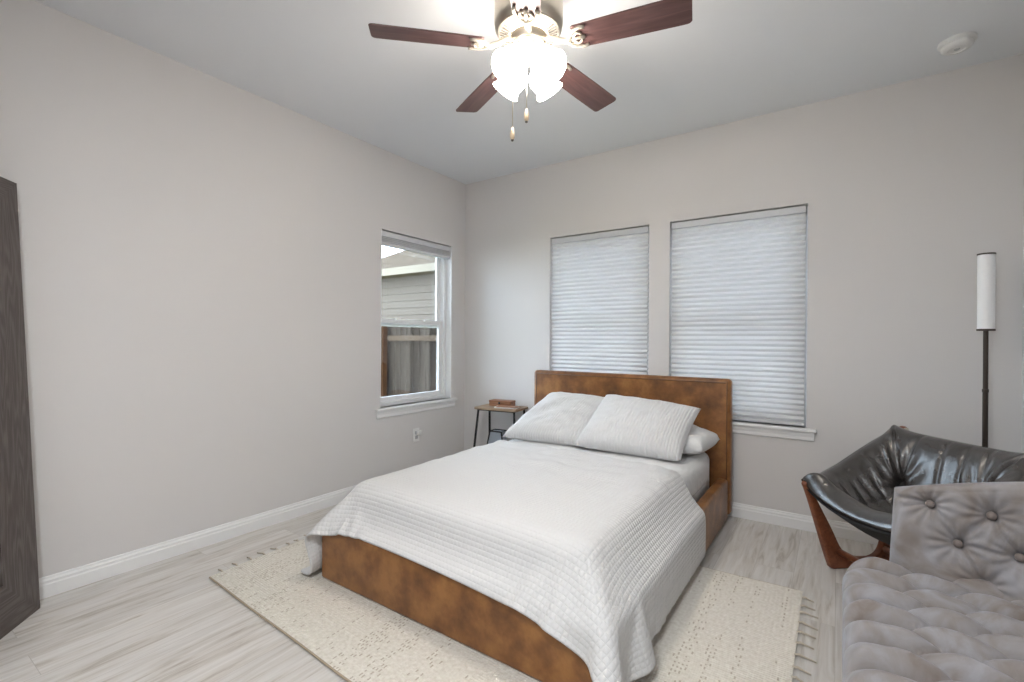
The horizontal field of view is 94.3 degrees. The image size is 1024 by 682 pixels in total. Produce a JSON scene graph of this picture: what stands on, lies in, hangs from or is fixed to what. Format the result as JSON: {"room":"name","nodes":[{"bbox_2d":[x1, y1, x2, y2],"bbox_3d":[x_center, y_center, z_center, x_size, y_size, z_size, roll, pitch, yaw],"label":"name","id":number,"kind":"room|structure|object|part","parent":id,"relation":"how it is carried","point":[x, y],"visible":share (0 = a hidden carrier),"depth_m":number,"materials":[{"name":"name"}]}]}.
{"room":"bedroom","nodes":[
{"label":"bedroom","id":0,"kind":"room"},
{"bbox_2d":[0,0,465,577],"bbox_3d":[-1.549,-0.178,3.234,0.160,2.740,3.922,0,0,34],"label":"wall","id":1,"kind":"structure","parent":0,"point":[200,252],"depth_m":2.68,"materials":[{"name":"white paint"}]},
{"bbox_2d":[39,485,355,599],"bbox_3d":[-1.498,1.145,3.168,0.015,0.095,3.642,0,0,34],"label":"baseboard","id":2,"kind":"structure","parent":1,"relation":"attached to","point":[57,583],"depth_m":2.62,"materials":[{"name":"white wood"}]},
{"bbox_2d":[375,229,456,418],"bbox_3d":[-0.863,-0.139,4.196,0.185,1.525,0.959,0,0,34],"label":"window","id":3,"kind":"structure","parent":1,"relation":"in","point":[443,267],"depth_m":4.51,"materials":[{"name":"white plastic"}]},
{"bbox_3d":[-0.918,-0.494,4.236,0.025,0.740,0.773,0,0,34],"label":"sash","id":4,"kind":"part","parent":3,"relation":"part of","materials":[{"name":"white plastic"}]},
{"bbox_3d":[-0.898,0.161,4.220,0.027,0.700,0.773,0,0,34],"label":"sash","id":5,"kind":"part","parent":3,"relation":"part of","materials":[{"name":"white plastic"}]},
{"bbox_3d":[-0.833,0.552,4.173,0.101,0.022,0.959,0,0,34],"label":"sill","id":6,"kind":"part","parent":3,"relation":"part of","materials":[{"name":"white"}]},
{"bbox_2d":[382,230,450,258],"bbox_3d":[-0.837,-0.836,4.181,0.052,0.114,0.829,0,0,34],"label":"cellular shade","id":7,"kind":"object","parent":3,"relation":"attached to","point":[389,239],"visible":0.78,"depth_m":4.13,"materials":[{"name":"grey fabric"}]},
{"bbox_3d":[-0.835,-0.790,4.180,0.040,0.024,0.823,0,0,34],"label":"rail","id":8,"kind":"part","parent":7,"relation":"part of","materials":[{"name":"grey"}]},
{"bbox_2d":[413,428,418,441],"bbox_3d":[-0.835,0.819,4.139,0.008,0.116,0.072,0,0,34],"label":"wall outlet","id":9,"kind":"object","parent":1,"relation":"attached to","point":[415,436],"visible":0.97,"depth_m":4.13,"materials":[{"name":"white plastic"}]},
{"bbox_2d":[0,504,876,681],"bbox_3d":[-0.599,1.260,1.104,4.153,0.120,6.352,0,0,34],"label":"floor","id":10,"kind":"structure","parent":0,"point":[166,620],"depth_m":2.02,"materials":[{"name":"grey wood"}]},
{"bbox_2d":[0,176,39,639],"bbox_3d":[-2.048,0.251,1.710,0.129,1.891,0.806,0,0,-16],"label":"floor mirror","id":11,"kind":"object","parent":10,"relation":"on","point":[19,577],"visible":1,"depth_m":2.02,"materials":[{"name":"brown wood"}]},
{"bbox_3d":[-2.083,-0.590,1.698,0.045,0.203,0.806,0,0,-16],"label":"frame rail","id":12,"kind":"part","parent":11,"relation":"part of","materials":[{"name":"brown wood"}]},
{"bbox_3d":[-2.013,1.092,1.721,0.045,0.203,0.806,0,0,-16],"label":"frame rail","id":13,"kind":"part","parent":11,"relation":"part of","materials":[{"name":"brown wood"}]},
{"bbox_2d":[486,429,506,444],"bbox_3d":[-0.128,0.996,4.225,0.266,0.406,0.157,0,0,26],"label":"storage bin","id":14,"kind":"object","parent":10,"relation":"on","point":[495,435],"visible":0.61,"depth_m":4.20,"materials":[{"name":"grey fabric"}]},
{"bbox_2d":[473,404,527,446],"bbox_3d":[-0.108,0.891,4.203,0.456,0.619,0.281,0,0,26],"label":"nightstand","id":15,"kind":"object","parent":10,"relation":"on","point":[485,407],"visible":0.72,"depth_m":4.16,"materials":[{"name":"brown wood"}]},
{"bbox_3d":[-0.329,0.899,4.184,0.083,0.599,0.021,0,0,-2],"label":"leg","id":16,"kind":"part","parent":15,"relation":"part of","materials":[{"name":"black metal"}]},
{"bbox_3d":[-0.206,0.900,4.380,0.021,0.598,0.052,0,0,8],"label":"leg","id":17,"kind":"part","parent":15,"relation":"part of","materials":[{"name":"black metal"}]},
{"bbox_3d":[-0.096,0.606,4.197,0.369,0.012,0.221,0,0,26],"label":"frame","id":18,"kind":"part","parent":15,"relation":"part of","materials":[{"name":"brown wood"}]},
{"bbox_2d":[489,399,515,405],"bbox_3d":[-0.089,0.555,4.246,0.219,0.052,0.112,0,0,26],"label":"wooden box","id":19,"kind":"object","parent":15,"relation":"on","point":[493,402],"visible":0.94,"depth_m":4.22,"materials":[{"name":"brown wood"}]},
{"bbox_3d":[-0.087,0.538,4.250,0.219,0.017,0.104,0,0,26],"label":"box lid","id":20,"kind":"part","parent":19,"relation":"part of","materials":[{"name":"brown wood"}]},
{"bbox_2d":[494,405,519,409],"bbox_3d":[-0.044,0.573,4.106,0.210,0.017,0.104,0,0,18],"label":"notebook","id":21,"kind":"object","parent":15,"relation":"on","point":[498,406],"visible":1,"depth_m":4.08,"materials":[{"name":"beige paper"}]},
{"bbox_2d":[209,535,817,681],"bbox_3d":[-0.128,1.193,2.286,2.694,0.018,1.732,0,0,34],"label":"area rug","id":22,"kind":"object","parent":10,"relation":"on","point":[722,626],"visible":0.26,"depth_m":1.96,"materials":[{"name":"beige fabric"}]},
{"bbox_2d":[322,370,732,681],"bbox_3d":[0.273,0.722,2.829,1.564,0.943,2.130,0,0,34],"label":"platform bed","id":23,"kind":"object","parent":22,"relation":"on","point":[434,600],"visible":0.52,"depth_m":2.13,"materials":[{"name":"leather"}]},
{"bbox_3d":[-0.301,1.053,1.987,1.530,0.273,0.094,0,0,34],"label":"footboard","id":24,"kind":"part","parent":23,"relation":"part of","materials":[{"name":"leather"}]},
{"bbox_3d":[0.849,0.716,3.670,1.564,0.925,0.090,0,0,34],"label":"headboard","id":25,"kind":"part","parent":23,"relation":"part of","materials":[{"name":"leather"}]},
{"bbox_2d":[693,452,708,502],"bbox_3d":[0.267,0.898,2.835,1.337,0.311,1.935,0,0,34],"label":"mattress","id":26,"kind":"object","parent":23,"relation":"on","point":[705,487],"visible":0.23,"depth_m":3.09,"materials":[{"name":"white fabric"}]},
{"bbox_2d":[301,440,705,681],"bbox_3d":[0.033,0.935,2.455,1.782,0.494,1.440,0,0,34],"label":"quilt","id":27,"kind":"object","parent":26,"relation":"on","point":[597,551],"visible":1,"depth_m":2.00,"materials":[{"name":"white fabric"}]},
{"bbox_2d":[510,439,707,496],"bbox_3d":[0.430,0.826,3.072,1.353,0.191,1.118,0,0,34],"label":"sheet","id":28,"kind":"object","parent":26,"relation":"on","point":[693,468],"visible":0.13,"depth_m":2.96,"materials":[{"name":"white fabric"}]},
{"bbox_2d":[502,392,603,445],"bbox_3d":[0.336,0.559,3.498,0.720,0.341,0.404,0,0,28],"label":"pillow sham","id":29,"kind":"object","parent":28,"relation":"on","point":[559,418],"visible":0.9,"depth_m":3.40,"materials":[{"name":"white fabric"}]},
{"bbox_2d":[573,394,700,461],"bbox_3d":[0.819,0.553,3.131,0.731,0.349,0.386,0,0,34],"label":"pillow sham","id":30,"kind":"object","parent":28,"relation":"on","point":[656,429],"visible":1,"depth_m":3.03,"materials":[{"name":"white fabric"}]},
{"bbox_2d":[682,425,719,453],"bbox_3d":[1.012,0.641,3.231,0.685,0.180,0.380,0,0,34],"label":"bed pillow","id":31,"kind":"object","parent":28,"relation":"on","point":[699,440],"visible":0.18,"depth_m":2.99,"materials":[{"name":"white fabric"}]},
{"bbox_3d":[0.878,1.061,2.416,0.070,0.273,1.944,0,0,34],"label":"rail","id":32,"kind":"part","parent":23,"relation":"part of","materials":[{"name":"leather"}]},
{"bbox_2d":[801,425,1023,568],"bbox_3d":[1.878,0.835,2.229,0.625,0.760,0.747,0,0,-7],"label":"lounge chair","id":33,"kind":"object","parent":10,"relation":"on","point":[859,489],"visible":0.54,"depth_m":2.39,"materials":[{"name":"black leather"}]},
{"bbox_3d":[1.845,0.839,2.557,0.606,0.751,0.034,0,0,-7],"label":"frame","id":34,"kind":"part","parent":33,"relation":"part of","materials":[{"name":"brown wood"}]},
{"bbox_2d":[842,482,1023,681],"bbox_3d":[1.218,0.787,1.085,0.780,0.849,1.324,0,0,34],"label":"tufted sofa","id":35,"kind":"object","parent":10,"relation":"on","point":[946,604],"visible":1,"depth_m":1.42,"materials":[{"name":"grey fabric"}]},
{"bbox_3d":[1.205,0.958,1.067,0.753,0.250,1.266,0,0,34],"label":"seat","id":36,"kind":"part","parent":35,"relation":"part of","materials":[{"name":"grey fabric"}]},
{"bbox_3d":[1.206,0.789,1.067,0.757,0.100,1.270,0,0,34],"label":"seat","id":37,"kind":"part","parent":35,"relation":"part of","materials":[{"name":"grey fabric"}]},
{"bbox_3d":[1.545,0.622,1.437,0.197,0.513,0.642,0,0,-35],"label":"backrest","id":38,"kind":"part","parent":35,"relation":"part of","materials":[{"name":"grey fabric"}]},
{"bbox_2d":[976,252,995,446],"bbox_3d":[2.433,0.385,2.441,0.250,1.670,0.250,0,0,34],"label":"floor lamp","id":39,"kind":"object","parent":10,"relation":"on","point":[986,262],"visible":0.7,"depth_m":2.43,"materials":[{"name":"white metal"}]},
{"bbox_3d":[2.438,-0.252,2.440,0.067,0.380,0.067,0,0,34],"label":"lamp shade","id":40,"kind":"part","parent":39,"relation":"part of","materials":[{"name":"white fabric"}]},
{"bbox_2d":[34,0,1023,183],"bbox_3d":[-0.608,-1.590,1.061,4.153,0.100,6.452,0,0,34],"label":"ceiling","id":41,"kind":"structure","parent":0,"point":[320,61],"depth_m":2.59,"materials":[{"name":"white paint"}]},
{"bbox_2d":[368,0,692,141],"bbox_3d":[0.104,-1.183,2.041,1.261,0.705,1.247,0,0,34],"label":"ceiling fan","id":42,"kind":"object","parent":41,"relation":"hanging from","point":[528,29],"visible":1,"depth_m":1.96,"materials":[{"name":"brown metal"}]},
{"bbox_3d":[-0.349,-1.254,1.956,0.460,0.006,0.132,0,12,-9],"label":"blade","id":43,"kind":"part","parent":42,"relation":"part of","materials":[{"name":"brown wood"}]},
{"bbox_3d":[-0.140,-1.252,2.396,0.132,0.006,0.460,-13,7,-29],"label":"blade","id":44,"kind":"part","parent":42,"relation":"part of","materials":[{"name":"brown wood"}]},
{"bbox_3d":[-0.010,-1.141,1.952,0.132,0.150,0.149,0,0,34],"label":"lamp shade","id":45,"kind":"part","parent":42,"relation":"part of","materials":[{"name":"white glass"}]},
{"bbox_3d":[-0.005,-1.141,2.106,0.149,0.150,0.132,0,0,34],"label":"lamp shade","id":46,"kind":"part","parent":42,"relation":"part of","materials":[{"name":"white glass"}]},
{"bbox_3d":[0.003,-1.027,1.976,0.004,0.338,0.004,0,0,34],"label":"pull chain","id":47,"kind":"part","parent":42,"relation":"part of","materials":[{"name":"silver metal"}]},
{"bbox_3d":[0.038,-1.251,1.603,0.132,0.006,0.460,12,1,4],"label":"blade","id":48,"kind":"part","parent":42,"relation":"part of","materials":[{"name":"brown wood"}]},
{"bbox_3d":[0.061,-1.063,1.966,0.004,0.265,0.004,0,0,34],"label":"pull chain","id":49,"kind":"part","parent":42,"relation":"part of","materials":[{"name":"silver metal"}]},
{"bbox_3d":[0.149,-1.140,2.101,0.132,0.150,0.149,0,0,34],"label":"lamp shade","id":50,"kind":"part","parent":42,"relation":"part of","materials":[{"name":"white glass"}]},
{"bbox_3d":[0.144,-1.140,1.947,0.149,0.150,0.132,0,0,34],"label":"lamp shade","id":51,"kind":"part","parent":42,"relation":"part of","materials":[{"name":"white glass"}]},
{"bbox_3d":[0.350,-1.249,2.346,0.132,0.006,0.460,-15,-10,40],"label":"blade","id":52,"kind":"part","parent":42,"relation":"part of","materials":[{"name":"brown wood"}]},
{"bbox_3d":[0.463,-1.248,1.865,0.460,0.006,0.132,0,-12,22],"label":"blade","id":53,"kind":"part","parent":42,"relation":"part of","materials":[{"name":"brown wood"}]},
{"bbox_2d":[937,32,977,55],"bbox_3d":[2.257,-1.499,2.407,0.150,0.044,0.150,0,0,34],"label":"smoke detector","id":54,"kind":"object","parent":41,"relation":"attached to","point":[958,43],"visible":1,"depth_m":2.38,"materials":[{"name":"white plastic"}]},
{"bbox_2d":[464,54,1023,522],"bbox_3d":[1.227,-0.159,3.611,3.993,2.740,0.160,0,0,34],"label":"wall","id":55,"kind":"structure","parent":0,"point":[903,185],"depth_m":2.95,"materials":[{"name":"white paint"}]},
{"bbox_2d":[551,226,648,374],"bbox_3d":[0.707,-0.172,3.911,0.852,1.428,0.050,0,0,34],"label":"cellular shade","id":56,"kind":"object","parent":55,"relation":"attached to","point":[600,315],"visible":0.71,"depth_m":3.87,"materials":[{"name":"grey fabric"}]},
{"bbox_2d":[671,206,816,441],"bbox_3d":[1.570,-0.124,3.349,0.987,1.529,0.185,0,0,34],"label":"window","id":57,"kind":"structure","parent":55,"relation":"in","point":[760,429],"depth_m":3.11,"materials":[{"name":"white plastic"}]},
{"bbox_2d":[671,205,806,425],"bbox_3d":[1.556,-0.166,3.328,0.857,1.428,0.050,0,0,34],"label":"cellular shade","id":58,"kind":"object","parent":57,"relation":"attached to","point":[738,281],"visible":0.92,"depth_m":3.27,"materials":[{"name":"grey fabric"}]},
{"bbox_3d":[1.550,0.536,3.326,0.851,0.024,0.040,0,0,34],"label":"rail","id":59,"kind":"part","parent":58,"relation":"part of","materials":[{"name":"grey plastic"}]},
{"bbox_3d":[1.542,0.569,3.314,0.987,0.022,0.101,0,0,34],"label":"sill","id":60,"kind":"part","parent":57,"relation":"part of","materials":[{"name":"white"}]},
{"bbox_2d":[729,502,877,544],"bbox_3d":[1.108,1.163,3.581,3.818,0.095,0.015,0,0,34],"label":"baseboard","id":61,"kind":"structure","parent":55,"relation":"attached to","point":[840,529],"depth_m":3.08,"materials":[{"name":"white wood"}]},
{"bbox_2d":[1021,168,1023,452],"bbox_3d":[1.012,-0.158,-0.092,0.160,2.740,6.192,0,0,34],"label":"wall","id":62,"kind":"structure","parent":0,"point":[1022,432],"depth_m":2.50,"materials":[{"name":"white paint"}]},
{"label":"outside","id":63,"kind":"structure","parent":0,"visible":0},
{"bbox_3d":[-5.571,1.581,15.934,20.813,0.050,32.000,0,0,34],"label":"ground","id":64,"kind":"structure","parent":63,"visible":0},
{"bbox_2d":[381,250,435,320],"bbox_3d":[1.332,-1.127,13.033,9.350,5.464,7.800,0,0,34],"label":"house","id":65,"kind":"structure","parent":64,"relation":"on","point":[408,278],"depth_m":11.32,"materials":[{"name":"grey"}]},
{"bbox_2d":[381,320,436,396],"bbox_3d":[-2.195,0.620,8.101,6.228,1.930,0.148,0,0,34],"label":"wooden fence","id":66,"kind":"object","parent":64,"relation":"on","point":[408,354],"visible":0.05,"depth_m":7.84,"materials":[{"name":"brown wood"}]},
{"bbox_3d":[-2.190,0.660,8.062,0.100,1.850,0.090,0,0,34],"label":"post","id":67,"kind":"part","parent":66,"relation":"part of","materials":[{"name":"brown wood"}]},
{"bbox_3d":[-2.223,-0.051,8.166,6.100,0.090,0.040,0,0,34],"label":"rail","id":68,"kind":"part","parent":66,"relation":"part of","materials":[{"name":"brown wood"}]}
]}

